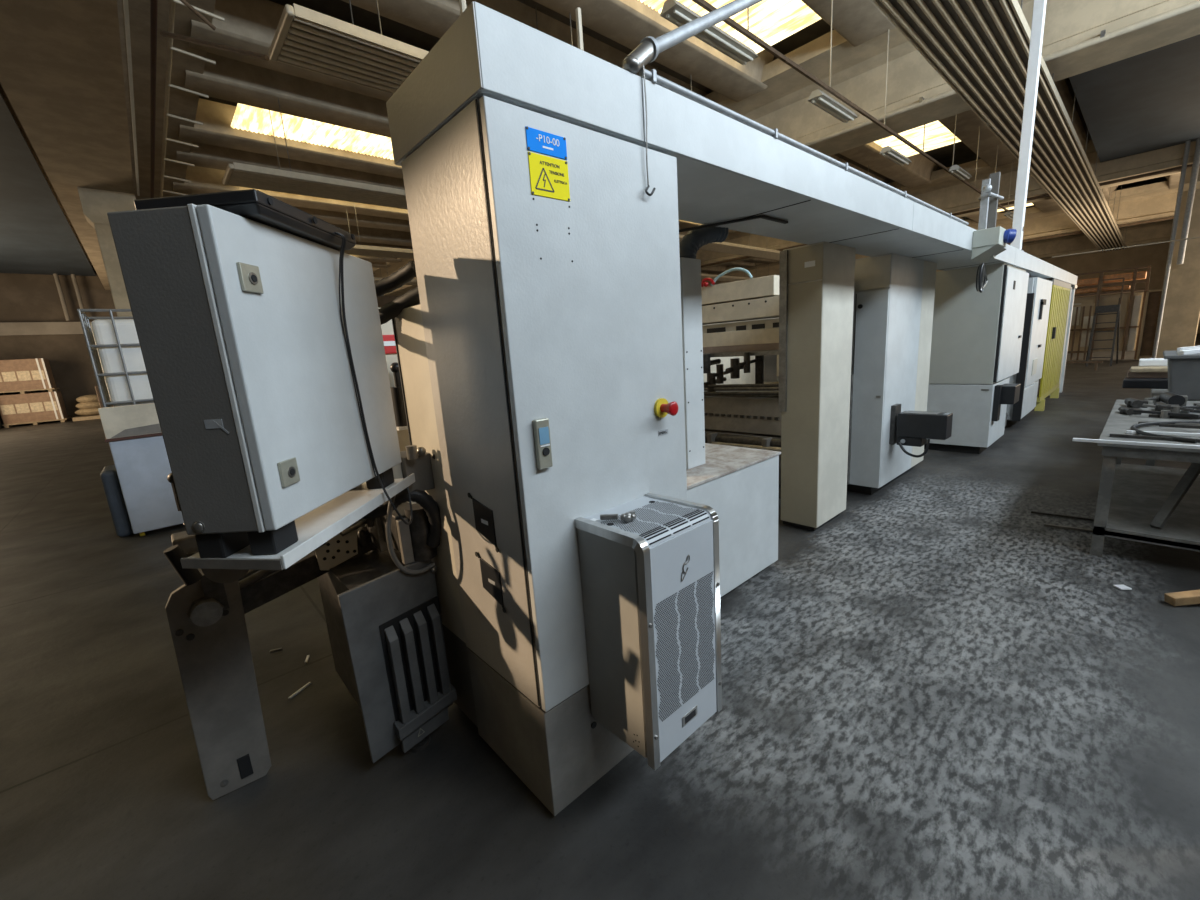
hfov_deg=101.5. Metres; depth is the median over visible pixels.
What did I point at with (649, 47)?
pipe
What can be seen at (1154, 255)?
wall
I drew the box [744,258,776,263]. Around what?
trim
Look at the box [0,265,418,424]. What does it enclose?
wall
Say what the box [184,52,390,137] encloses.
trim
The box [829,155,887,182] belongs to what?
trim
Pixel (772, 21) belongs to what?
window
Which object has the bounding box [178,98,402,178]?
trim
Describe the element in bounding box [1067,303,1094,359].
rack
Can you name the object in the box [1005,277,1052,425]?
tall cabinet
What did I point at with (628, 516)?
pipe fitting
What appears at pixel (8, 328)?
trim
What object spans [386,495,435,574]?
air hose
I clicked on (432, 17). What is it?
trim
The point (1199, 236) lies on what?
cable
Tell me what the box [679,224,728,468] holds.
post
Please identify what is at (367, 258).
trim
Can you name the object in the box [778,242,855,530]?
support column
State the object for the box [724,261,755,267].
trim
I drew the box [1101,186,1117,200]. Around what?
trim
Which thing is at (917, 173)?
trim
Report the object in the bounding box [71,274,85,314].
pipe
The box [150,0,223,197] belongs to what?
pipe
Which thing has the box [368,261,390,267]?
trim
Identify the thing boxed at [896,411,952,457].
motor
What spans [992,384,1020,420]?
motor
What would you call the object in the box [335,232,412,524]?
loose cable
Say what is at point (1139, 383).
carton
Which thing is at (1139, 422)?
metal bar
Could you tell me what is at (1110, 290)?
shelf
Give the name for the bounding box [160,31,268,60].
supply pipe
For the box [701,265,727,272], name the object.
trim
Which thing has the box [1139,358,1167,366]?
carton
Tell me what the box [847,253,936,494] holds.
tall cabinet
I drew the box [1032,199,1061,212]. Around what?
trim
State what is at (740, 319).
unit
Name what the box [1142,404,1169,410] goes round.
scrap piece
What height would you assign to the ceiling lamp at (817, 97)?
0.137 m
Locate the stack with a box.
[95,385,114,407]
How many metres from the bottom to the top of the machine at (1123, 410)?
0.050 m
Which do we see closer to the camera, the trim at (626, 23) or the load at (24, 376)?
the trim at (626, 23)
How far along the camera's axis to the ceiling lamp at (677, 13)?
5.52 m
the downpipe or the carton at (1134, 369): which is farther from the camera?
the downpipe
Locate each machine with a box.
[1118,406,1141,414]
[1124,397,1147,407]
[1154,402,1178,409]
[1159,392,1187,405]
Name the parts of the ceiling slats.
edge rail, hanger rod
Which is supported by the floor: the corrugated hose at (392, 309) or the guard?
the guard
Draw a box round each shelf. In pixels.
[180,468,414,569]
[1077,288,1144,296]
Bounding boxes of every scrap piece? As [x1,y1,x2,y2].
[1133,409,1199,418]
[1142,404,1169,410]
[1145,396,1160,402]
[1157,405,1193,412]
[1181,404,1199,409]
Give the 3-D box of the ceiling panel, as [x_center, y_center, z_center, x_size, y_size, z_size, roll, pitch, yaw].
[14.207,-8.281,10.852,10.900,0.050,4.950,-14,15,-41]
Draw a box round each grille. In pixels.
[601,502,708,544]
[654,572,714,721]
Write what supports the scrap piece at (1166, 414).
on the steel table
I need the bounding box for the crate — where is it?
[98,403,183,536]
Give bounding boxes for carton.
[1122,376,1167,388]
[1127,370,1167,377]
[1130,366,1167,372]
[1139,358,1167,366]
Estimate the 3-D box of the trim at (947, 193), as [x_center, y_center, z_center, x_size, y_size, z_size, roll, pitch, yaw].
[7.897,-11.183,26.651,3.800,1.400,37.200,-14,15,-41]
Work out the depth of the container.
5.06 m
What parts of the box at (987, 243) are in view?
outlet lid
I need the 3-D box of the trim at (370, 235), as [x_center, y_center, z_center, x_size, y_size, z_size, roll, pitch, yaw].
[-11.742,-9.270,20.510,9.750,0.620,1.120,-14,15,-41]
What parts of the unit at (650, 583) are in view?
panel, trim frame, panel, trim frame, display frame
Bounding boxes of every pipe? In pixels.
[53,274,69,320]
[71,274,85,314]
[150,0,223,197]
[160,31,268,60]
[622,0,762,74]
[639,68,968,224]
[701,164,1199,266]
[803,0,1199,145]
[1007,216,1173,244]
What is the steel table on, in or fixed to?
on the floor
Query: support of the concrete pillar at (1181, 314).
on the floor
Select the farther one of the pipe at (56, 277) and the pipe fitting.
the pipe at (56, 277)
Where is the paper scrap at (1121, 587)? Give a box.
[1113,584,1131,589]
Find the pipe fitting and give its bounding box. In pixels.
[600,511,635,521]
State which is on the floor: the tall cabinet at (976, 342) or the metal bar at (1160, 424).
the tall cabinet at (976, 342)
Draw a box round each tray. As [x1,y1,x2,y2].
[123,0,139,195]
[134,189,355,250]
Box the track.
[692,0,1012,211]
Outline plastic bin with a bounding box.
[1163,346,1199,400]
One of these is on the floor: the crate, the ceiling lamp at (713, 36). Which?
the crate
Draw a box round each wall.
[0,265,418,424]
[1041,242,1199,333]
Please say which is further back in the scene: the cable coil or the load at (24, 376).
the load at (24, 376)
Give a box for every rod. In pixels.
[459,0,466,14]
[575,7,583,50]
[1031,511,1093,520]
[1044,523,1092,531]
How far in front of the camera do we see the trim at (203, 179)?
15.84 m
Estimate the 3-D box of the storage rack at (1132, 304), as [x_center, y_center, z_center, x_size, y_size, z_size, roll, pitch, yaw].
[18.604,-4.971,18.166,1.120,3.160,2.140,-14,15,-41]
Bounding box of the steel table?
[1090,400,1199,556]
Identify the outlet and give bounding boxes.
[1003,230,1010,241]
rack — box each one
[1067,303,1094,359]
[1068,265,1150,359]
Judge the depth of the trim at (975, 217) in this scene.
25.60 m
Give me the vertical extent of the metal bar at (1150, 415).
0.020 m
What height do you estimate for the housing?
0.838 m
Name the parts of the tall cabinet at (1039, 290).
panel, grille plate, door, black lever, black lever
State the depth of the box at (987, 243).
4.44 m
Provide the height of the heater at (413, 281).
2.020 m
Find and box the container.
[100,465,132,536]
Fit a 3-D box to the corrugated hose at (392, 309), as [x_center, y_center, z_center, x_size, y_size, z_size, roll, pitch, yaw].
[-0.879,-0.526,1.808,0.518,0.194,0.376,-14,15,-41]
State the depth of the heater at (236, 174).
10.90 m
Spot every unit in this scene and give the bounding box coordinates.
[575,492,721,769]
[701,275,781,498]
[1034,279,1070,410]
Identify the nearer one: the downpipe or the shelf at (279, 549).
the shelf at (279, 549)
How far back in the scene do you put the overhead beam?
1.83 m
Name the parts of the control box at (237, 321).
door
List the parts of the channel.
knob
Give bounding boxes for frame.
[1049,287,1074,395]
[1095,463,1199,549]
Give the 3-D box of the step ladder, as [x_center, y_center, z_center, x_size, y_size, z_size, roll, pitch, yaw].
[16.415,-4.128,15.897,1.250,2.728,0.785,-14,15,-41]
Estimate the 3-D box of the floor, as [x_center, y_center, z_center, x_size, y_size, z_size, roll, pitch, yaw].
[5.043,-3.846,25.498,70.000,0.200,38.600,-14,15,-41]
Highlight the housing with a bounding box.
[686,443,780,597]
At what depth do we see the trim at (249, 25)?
8.19 m
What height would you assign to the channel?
0.620 m
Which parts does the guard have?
plate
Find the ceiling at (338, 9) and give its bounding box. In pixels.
[199,0,1166,266]
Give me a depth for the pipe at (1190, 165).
17.22 m
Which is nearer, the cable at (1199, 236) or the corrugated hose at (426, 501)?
the corrugated hose at (426, 501)
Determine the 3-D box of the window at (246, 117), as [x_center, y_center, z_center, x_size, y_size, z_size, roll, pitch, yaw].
[-5.707,-7.975,12.722,6.150,0.045,2.000,-14,15,-41]
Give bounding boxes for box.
[107,204,401,534]
[971,226,1016,262]
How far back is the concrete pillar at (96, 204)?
11.46 m
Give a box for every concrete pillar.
[77,187,135,316]
[1156,164,1199,357]
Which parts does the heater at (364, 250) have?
edge rail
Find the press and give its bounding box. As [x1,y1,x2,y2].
[378,308,415,503]
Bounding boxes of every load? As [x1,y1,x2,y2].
[0,358,58,394]
[0,391,70,427]
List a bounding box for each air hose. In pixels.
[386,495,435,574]
[701,278,714,286]
[710,267,752,285]
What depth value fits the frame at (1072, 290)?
10.45 m
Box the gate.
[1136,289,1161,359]
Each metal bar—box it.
[1072,438,1199,448]
[1109,433,1199,442]
[1126,430,1199,436]
[1138,421,1199,425]
[1149,414,1199,418]
[1159,423,1199,428]
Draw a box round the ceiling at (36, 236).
[0,93,95,275]
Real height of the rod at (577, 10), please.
0.500 m
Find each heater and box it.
[222,98,779,259]
[238,186,768,281]
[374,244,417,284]
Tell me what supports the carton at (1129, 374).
on the carton at (1139, 383)
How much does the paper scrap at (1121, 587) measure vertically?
0.008 m
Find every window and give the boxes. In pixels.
[231,103,393,159]
[640,0,821,53]
[874,121,960,156]
[997,203,1033,211]
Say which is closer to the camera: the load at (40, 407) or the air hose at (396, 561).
the air hose at (396, 561)
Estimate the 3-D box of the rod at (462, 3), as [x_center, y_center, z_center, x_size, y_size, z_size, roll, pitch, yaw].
[-0.465,-1.466,1.683,0.022,0.550,0.022,-8,12,-19]
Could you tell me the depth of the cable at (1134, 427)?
3.33 m
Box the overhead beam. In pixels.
[386,1,1077,288]
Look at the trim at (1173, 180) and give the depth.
21.02 m
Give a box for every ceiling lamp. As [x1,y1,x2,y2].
[660,0,700,26]
[694,25,757,64]
[807,89,857,122]
[879,146,910,165]
[948,165,971,180]
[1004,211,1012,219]
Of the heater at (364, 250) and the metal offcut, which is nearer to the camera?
the metal offcut
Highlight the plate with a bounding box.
[165,580,271,799]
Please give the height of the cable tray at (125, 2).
0.050 m
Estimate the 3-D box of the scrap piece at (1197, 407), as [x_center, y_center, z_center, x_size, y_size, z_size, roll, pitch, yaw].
[4.746,-0.328,3.870,0.321,0.060,0.049,-3,12,5]
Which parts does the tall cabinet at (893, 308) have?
hinge post, door, panel, panel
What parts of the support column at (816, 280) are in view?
panel, panel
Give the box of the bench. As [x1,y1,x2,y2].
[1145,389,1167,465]
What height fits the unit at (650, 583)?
0.758 m
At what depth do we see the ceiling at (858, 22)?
8.63 m
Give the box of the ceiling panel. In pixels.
[1069,34,1199,161]
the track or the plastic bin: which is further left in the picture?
the track
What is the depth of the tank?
6.42 m
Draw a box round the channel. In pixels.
[978,172,1003,229]
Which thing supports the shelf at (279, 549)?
attached to the mechanism
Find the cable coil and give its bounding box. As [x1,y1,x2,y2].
[976,263,987,292]
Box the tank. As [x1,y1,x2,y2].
[77,309,153,407]
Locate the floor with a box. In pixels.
[0,333,1199,899]
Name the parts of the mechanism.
lever knob, handle, guide rod, guide rod, perforated plate, rod, knob, knob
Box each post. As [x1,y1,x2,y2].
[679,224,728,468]
[1010,0,1046,251]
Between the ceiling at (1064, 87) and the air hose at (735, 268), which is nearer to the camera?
the air hose at (735, 268)
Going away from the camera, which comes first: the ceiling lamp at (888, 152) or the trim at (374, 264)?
the ceiling lamp at (888, 152)
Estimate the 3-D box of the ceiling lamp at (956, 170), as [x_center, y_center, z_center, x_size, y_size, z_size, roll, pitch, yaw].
[8.915,-6.848,12.106,1.200,0.137,0.240,-14,15,-41]
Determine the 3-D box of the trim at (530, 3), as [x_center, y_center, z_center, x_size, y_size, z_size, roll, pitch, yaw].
[-0.766,-7.781,8.480,9.750,0.100,0.700,-14,15,-41]
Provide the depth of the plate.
1.85 m
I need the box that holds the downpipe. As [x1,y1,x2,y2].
[1152,138,1199,357]
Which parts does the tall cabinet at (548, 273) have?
plate, plate, door handle, blue plate, warning plate, door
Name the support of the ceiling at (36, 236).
attached to the wall at (23, 297)
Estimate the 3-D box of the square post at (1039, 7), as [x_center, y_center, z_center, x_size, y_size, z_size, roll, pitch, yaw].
[5.143,-4.735,5.783,0.160,4.548,0.140,-14,15,-41]
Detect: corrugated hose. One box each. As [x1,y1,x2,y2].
[361,488,440,547]
[374,261,416,296]
[379,286,419,324]
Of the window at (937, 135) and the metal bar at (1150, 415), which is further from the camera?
the window at (937, 135)
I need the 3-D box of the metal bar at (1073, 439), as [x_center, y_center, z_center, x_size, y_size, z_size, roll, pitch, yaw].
[3.635,0.005,2.708,0.022,0.020,1.480,-15,16,-42]
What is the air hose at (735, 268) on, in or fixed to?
on the unit at (740, 319)
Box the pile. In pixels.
[72,395,100,420]
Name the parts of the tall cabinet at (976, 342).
door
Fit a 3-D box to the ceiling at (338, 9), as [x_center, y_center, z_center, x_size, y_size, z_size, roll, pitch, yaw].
[5.193,-11.812,24.080,61.300,0.180,37.800,-14,15,-41]
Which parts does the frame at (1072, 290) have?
post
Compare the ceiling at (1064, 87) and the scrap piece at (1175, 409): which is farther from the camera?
the ceiling at (1064, 87)
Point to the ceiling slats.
(980, 48)
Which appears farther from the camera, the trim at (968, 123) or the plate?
the trim at (968, 123)
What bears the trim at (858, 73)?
attached to the wall at (23, 297)
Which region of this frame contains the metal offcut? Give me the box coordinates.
[288,682,310,698]
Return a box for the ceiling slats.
[872,0,1126,252]
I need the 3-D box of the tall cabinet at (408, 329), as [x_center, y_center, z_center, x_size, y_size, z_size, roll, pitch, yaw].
[-0.404,0.262,2.265,0.748,1.770,0.303,-14,15,-41]
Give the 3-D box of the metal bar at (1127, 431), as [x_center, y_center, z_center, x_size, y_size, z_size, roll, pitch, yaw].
[4.063,-0.070,2.932,1.257,0.020,0.018,7,16,41]
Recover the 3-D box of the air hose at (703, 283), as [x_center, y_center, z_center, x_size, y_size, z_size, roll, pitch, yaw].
[1.250,-1.952,5.692,0.060,0.102,0.200,-14,15,-41]
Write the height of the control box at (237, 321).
0.704 m
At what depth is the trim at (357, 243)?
23.49 m
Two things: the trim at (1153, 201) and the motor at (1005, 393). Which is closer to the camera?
the motor at (1005, 393)
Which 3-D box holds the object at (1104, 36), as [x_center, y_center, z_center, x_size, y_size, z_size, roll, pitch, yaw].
[6.022,-6.887,9.992,0.200,0.150,16.000,-14,15,-41]
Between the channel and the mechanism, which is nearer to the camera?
the mechanism
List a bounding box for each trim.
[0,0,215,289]
[0,322,92,335]
[172,165,408,219]
[176,142,404,189]
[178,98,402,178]
[183,193,410,231]
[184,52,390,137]
[189,0,392,100]
[330,223,411,245]
[341,0,707,95]
[352,255,401,262]
[355,241,412,248]
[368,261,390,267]
[372,0,1199,295]
[517,0,712,92]
[533,0,773,101]
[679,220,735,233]
[696,136,1195,268]
[701,181,1177,286]
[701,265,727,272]
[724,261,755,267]
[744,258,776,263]
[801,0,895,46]
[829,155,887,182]
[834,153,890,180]
[839,142,937,188]
[936,220,1172,271]
[938,110,1017,167]
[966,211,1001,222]
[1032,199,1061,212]
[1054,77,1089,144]
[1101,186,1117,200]
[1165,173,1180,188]
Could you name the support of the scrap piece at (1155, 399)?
on the steel table
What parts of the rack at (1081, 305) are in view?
rail, rail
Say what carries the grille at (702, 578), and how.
attached to the unit at (650, 583)
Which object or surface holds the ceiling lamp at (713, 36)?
hanging from the track
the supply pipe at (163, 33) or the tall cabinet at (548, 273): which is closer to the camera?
the tall cabinet at (548, 273)
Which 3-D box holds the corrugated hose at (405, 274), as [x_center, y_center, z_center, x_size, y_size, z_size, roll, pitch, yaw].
[-0.935,-0.607,1.793,0.298,0.160,0.480,6,15,39]
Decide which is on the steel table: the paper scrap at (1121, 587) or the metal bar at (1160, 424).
the metal bar at (1160, 424)
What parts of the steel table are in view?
leg, leg, shelf rail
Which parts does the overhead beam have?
panel, fascia panel, soffit rail, fascia panel, fascia panel, fascia panel, fascia panel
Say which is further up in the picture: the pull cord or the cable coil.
the pull cord
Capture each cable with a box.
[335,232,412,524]
[1052,236,1199,257]
[1130,421,1199,442]
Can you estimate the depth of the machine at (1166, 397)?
4.17 m
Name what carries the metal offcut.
on the floor
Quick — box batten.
[1164,590,1199,605]
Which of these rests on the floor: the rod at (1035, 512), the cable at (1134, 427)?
the rod at (1035, 512)
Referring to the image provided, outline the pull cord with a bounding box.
[643,65,655,195]
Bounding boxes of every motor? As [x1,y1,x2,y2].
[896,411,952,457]
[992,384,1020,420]
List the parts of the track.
hanger rod, hanger rod, hanger rod, hanger rod, hanger rod, hanger rod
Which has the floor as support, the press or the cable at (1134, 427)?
the press
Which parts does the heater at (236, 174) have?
hanger rod, hanger rod, edge rail, edge rail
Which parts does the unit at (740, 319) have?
frame, rail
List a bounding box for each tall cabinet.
[392,304,477,726]
[401,96,686,815]
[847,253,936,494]
[924,263,1028,453]
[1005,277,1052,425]
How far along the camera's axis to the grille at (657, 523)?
1.55 m
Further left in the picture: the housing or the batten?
the housing
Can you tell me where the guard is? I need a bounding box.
[317,549,456,762]
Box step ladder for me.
[1085,277,1124,366]
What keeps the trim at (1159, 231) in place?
attached to the wall at (23, 297)
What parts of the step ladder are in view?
rail, handrail, handrail, rail, leg, handrail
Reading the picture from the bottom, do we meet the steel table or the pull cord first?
the steel table
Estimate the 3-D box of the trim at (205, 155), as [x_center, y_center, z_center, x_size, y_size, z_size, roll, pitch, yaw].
[-7.103,-8.543,15.453,9.750,0.620,1.120,-14,15,-41]
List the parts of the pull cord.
cord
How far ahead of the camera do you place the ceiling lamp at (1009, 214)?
17.07 m
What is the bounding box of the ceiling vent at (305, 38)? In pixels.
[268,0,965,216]
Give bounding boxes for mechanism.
[163,445,436,613]
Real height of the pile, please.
1.100 m
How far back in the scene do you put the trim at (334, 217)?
18.90 m

